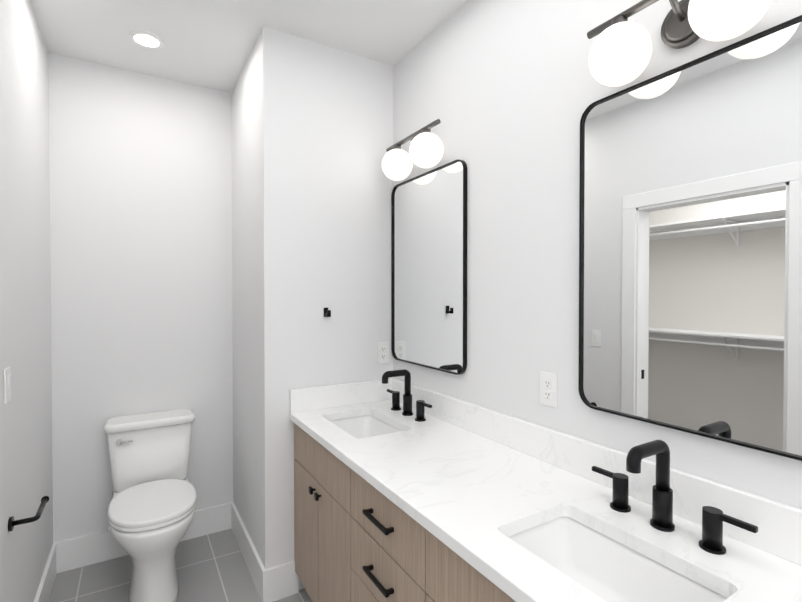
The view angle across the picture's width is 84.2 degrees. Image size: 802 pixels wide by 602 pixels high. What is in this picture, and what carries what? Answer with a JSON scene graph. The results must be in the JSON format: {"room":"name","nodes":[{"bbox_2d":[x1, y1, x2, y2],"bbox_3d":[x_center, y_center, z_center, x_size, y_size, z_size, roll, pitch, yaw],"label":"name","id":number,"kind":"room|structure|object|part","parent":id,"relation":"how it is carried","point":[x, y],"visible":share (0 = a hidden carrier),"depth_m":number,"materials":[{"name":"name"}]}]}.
{"room":"bathroom","nodes":[
{"label":"bathroom","id":0,"kind":"room"},
{"bbox_2d":[0,0,52,601],"bbox_3d":[-0.717,0.101,0.341,0.120,2.750,4.600,0,1,-31],"label":"wall","id":1,"kind":"structure","parent":0,"point":[26,476],"depth_m":1.79,"materials":[{"name":"white paint"}]},
{"bbox_2d":[4,367,10,403],"bbox_3d":[-1.351,0.291,1.526,0.010,0.117,0.072,0,1,-31],"label":"light switch","id":2,"kind":"object","parent":1,"relation":"attached to","point":[7,385],"visible":1,"depth_m":1.51,"materials":[{"name":"white plastic"}]},
{"bbox_2d":[8,496,48,531],"bbox_3d":[-1.367,0.780,1.635,0.087,0.048,0.202,0,1,-31],"label":"paper holder","id":3,"kind":"object","parent":1,"relation":"attached to","point":[12,523],"visible":1,"depth_m":1.57,"materials":[{"name":"black metal"}]},
{"bbox_2d":[34,542,61,601],"bbox_3d":[-1.545,1.377,1.869,0.015,0.160,1.155,0,1,-31],"label":"baseboard","id":4,"kind":"structure","parent":1,"relation":"attached to","point":[53,566],"depth_m":2.19,"materials":[{"name":"white"}]},
{"bbox_2d":[48,52,232,542],"bbox_3d":[-1.541,0.073,2.598,1.030,2.750,0.120,0,1,-31],"label":"wall","id":5,"kind":"structure","parent":0,"point":[140,165],"depth_m":2.53,"materials":[{"name":"white paint"}]},
{"bbox_2d":[59,503,229,571],"bbox_3d":[-1.442,1.368,2.595,0.880,0.160,0.015,0,1,-31],"label":"baseboard","id":6,"kind":"structure","parent":5,"relation":"attached to","point":[78,552],"depth_m":2.47,"materials":[{"name":"white"}]},
{"bbox_2d":[49,529,311,601],"bbox_3d":[-0.722,1.506,0.356,3.610,0.060,4.840,0,1,-31],"label":"floor","id":7,"kind":"structure","parent":0,"point":[212,567],"depth_m":2.31,"materials":[{"name":"tile"}]},
{"bbox_2d":[104,409,196,601],"bbox_3d":[-1.272,1.053,2.276,0.438,0.798,0.730,0,1,-31],"label":"toilet","id":8,"kind":"object","parent":7,"relation":"on","point":[152,508],"visible":1,"depth_m":2.23,"materials":[{"name":"white ceramic"}]},
{"bbox_2d":[290,417,525,601],"bbox_3d":[0.170,1.028,1.551,0.600,0.865,1.830,0,1,-31],"label":"bathroom vanity","id":9,"kind":"object","parent":7,"relation":"on","point":[353,542],"depth_m":1.53,"materials":[{"name":"brown wood"}]},
{"bbox_2d":[290,401,801,601],"bbox_3d":[0.179,0.578,1.542,0.588,0.035,1.848,0,1,-31],"label":"countertop","id":10,"kind":"structure","parent":9,"relation":"on","point":[475,491],"depth_m":1.21,"materials":[{"name":"white stone"}]},
{"bbox_2d":[330,413,397,436],"bbox_3d":[-0.170,0.659,2.029,0.289,0.163,0.444,0,1,-31],"label":"sink","id":11,"kind":"object","parent":10,"relation":"in","point":[363,424],"depth_m":2.23,"materials":[{"name":"white ceramic"}]},
{"bbox_2d":[378,369,433,420],"bbox_3d":[-0.017,0.443,2.118,0.168,0.220,0.394,0,1,-31],"label":"faucet","id":12,"kind":"object","parent":10,"relation":"on","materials":[{"name":"black metal"}]},
{"bbox_2d":[514,513,717,601],"bbox_3d":[0.453,0.672,0.992,0.289,0.163,0.444,0,1,-31],"label":"sink","id":13,"kind":"object","parent":10,"relation":"in","point":[621,570],"depth_m":1.11,"materials":[{"name":"white ceramic"}]},
{"bbox_2d":[590,440,761,552],"bbox_3d":[0.606,0.457,1.081,0.168,0.220,0.394,0,1,-31],"label":"faucet","id":14,"kind":"object","parent":10,"relation":"on","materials":[{"name":"black metal"}]},
{"bbox_2d":[30,0,466,92],"bbox_3d":[-0.722,-1.304,0.320,3.610,0.060,4.840,0,1,-31],"label":"ceiling","id":15,"kind":"structure","parent":0,"point":[209,43],"depth_m":2.12,"materials":[{"name":"white paint"}]},
{"bbox_2d":[129,31,163,48],"bbox_3d":[-1.266,-1.294,2.209,0.150,0.006,0.150,0,1,-31],"label":"recessed light","id":16,"kind":"object","parent":15,"relation":"in","point":[146,39],"visible":1,"depth_m":2.21,"materials":[{"name":"white plastic"}]},
{"bbox_2d":[231,26,392,589],"bbox_3d":[-0.535,0.071,2.729,0.830,2.750,0.930,0,1,-31],"label":"wall","id":17,"kind":"structure","parent":0,"point":[312,140],"depth_m":2.27,"materials":[{"name":"white paint"}]},
{"bbox_2d":[230,502,273,601],"bbox_3d":[-0.844,1.369,2.458,0.035,0.160,0.785,0,1,-31],"label":"baseboard","id":18,"kind":"structure","parent":17,"relation":"attached to","point":[263,579],"depth_m":2.30,"materials":[{"name":"white"}]},
{"bbox_2d":[324,308,330,316],"bbox_3d":[-0.373,0.062,2.255,0.024,0.048,0.050,0,1,-31],"label":"robe hook","id":19,"kind":"object","parent":17,"relation":"attached to","point":[327,312],"visible":1,"depth_m":2.24,"materials":[{"name":"black metal"}]},
{"bbox_2d":[290,380,377,412],"bbox_3d":[-0.300,0.493,2.320,0.568,0.115,0.020,0,1,-31],"label":"backsplash","id":20,"kind":"structure","parent":17,"relation":"attached to","point":[353,393],"depth_m":2.28,"materials":[{"name":"white stone"}]},
{"bbox_2d":[377,342,388,363],"bbox_3d":[-0.098,0.289,2.447,0.072,0.117,0.008,0,1,-31],"label":"outlet","id":21,"kind":"object","parent":17,"relation":"attached to","point":[382,352],"visible":1,"depth_m":2.44,"materials":[{"name":"white plastic"}]},
{"bbox_2d":[391,0,801,509],"bbox_3d":[1.005,0.095,0.832,0.140,2.750,3.910,0,1,-31],"label":"wall","id":22,"kind":"structure","parent":0,"point":[690,253],"depth_m":1.33,"materials":[{"name":"white paint"}]},
{"bbox_2d":[382,119,443,180],"bbox_3d":[0.052,-0.705,2.151,0.166,0.192,0.456,0,1,-31],"label":"sconce","id":23,"kind":"object","parent":22,"relation":"attached to","point":[426,150],"visible":1,"depth_m":2.02,"materials":[{"name":"white glass"}]},
{"bbox_3d":[0.117,-0.147,2.191,0.019,0.950,0.630,0,1,-31],"label":"mirror","id":24,"kind":"part","parent":22,"relation":"part of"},
{"bbox_2d":[540,371,556,407],"bbox_3d":[0.514,0.311,1.548,0.008,0.117,0.072,0,1,-31],"label":"outlet","id":25,"kind":"object","parent":22,"relation":"attached to","point":[548,388],"visible":1,"depth_m":1.54,"materials":[{"name":"white plastic"}]},
{"bbox_2d":[414,385,801,564],"bbox_3d":[0.423,0.501,1.688,0.020,0.115,1.848,0,1,-31],"label":"backsplash","id":26,"kind":"structure","parent":22,"relation":"attached to","point":[781,535],"depth_m":1.35,"materials":[{"name":"white stone"}]},
{"bbox_2d":[587,0,771,86],"bbox_3d":[0.674,-0.691,1.113,0.166,0.192,0.456,0,1,-31],"label":"sconce","id":27,"kind":"object","parent":22,"relation":"attached to","point":[620,53],"visible":1,"depth_m":1.15,"materials":[{"name":"white glass"}]}
]}

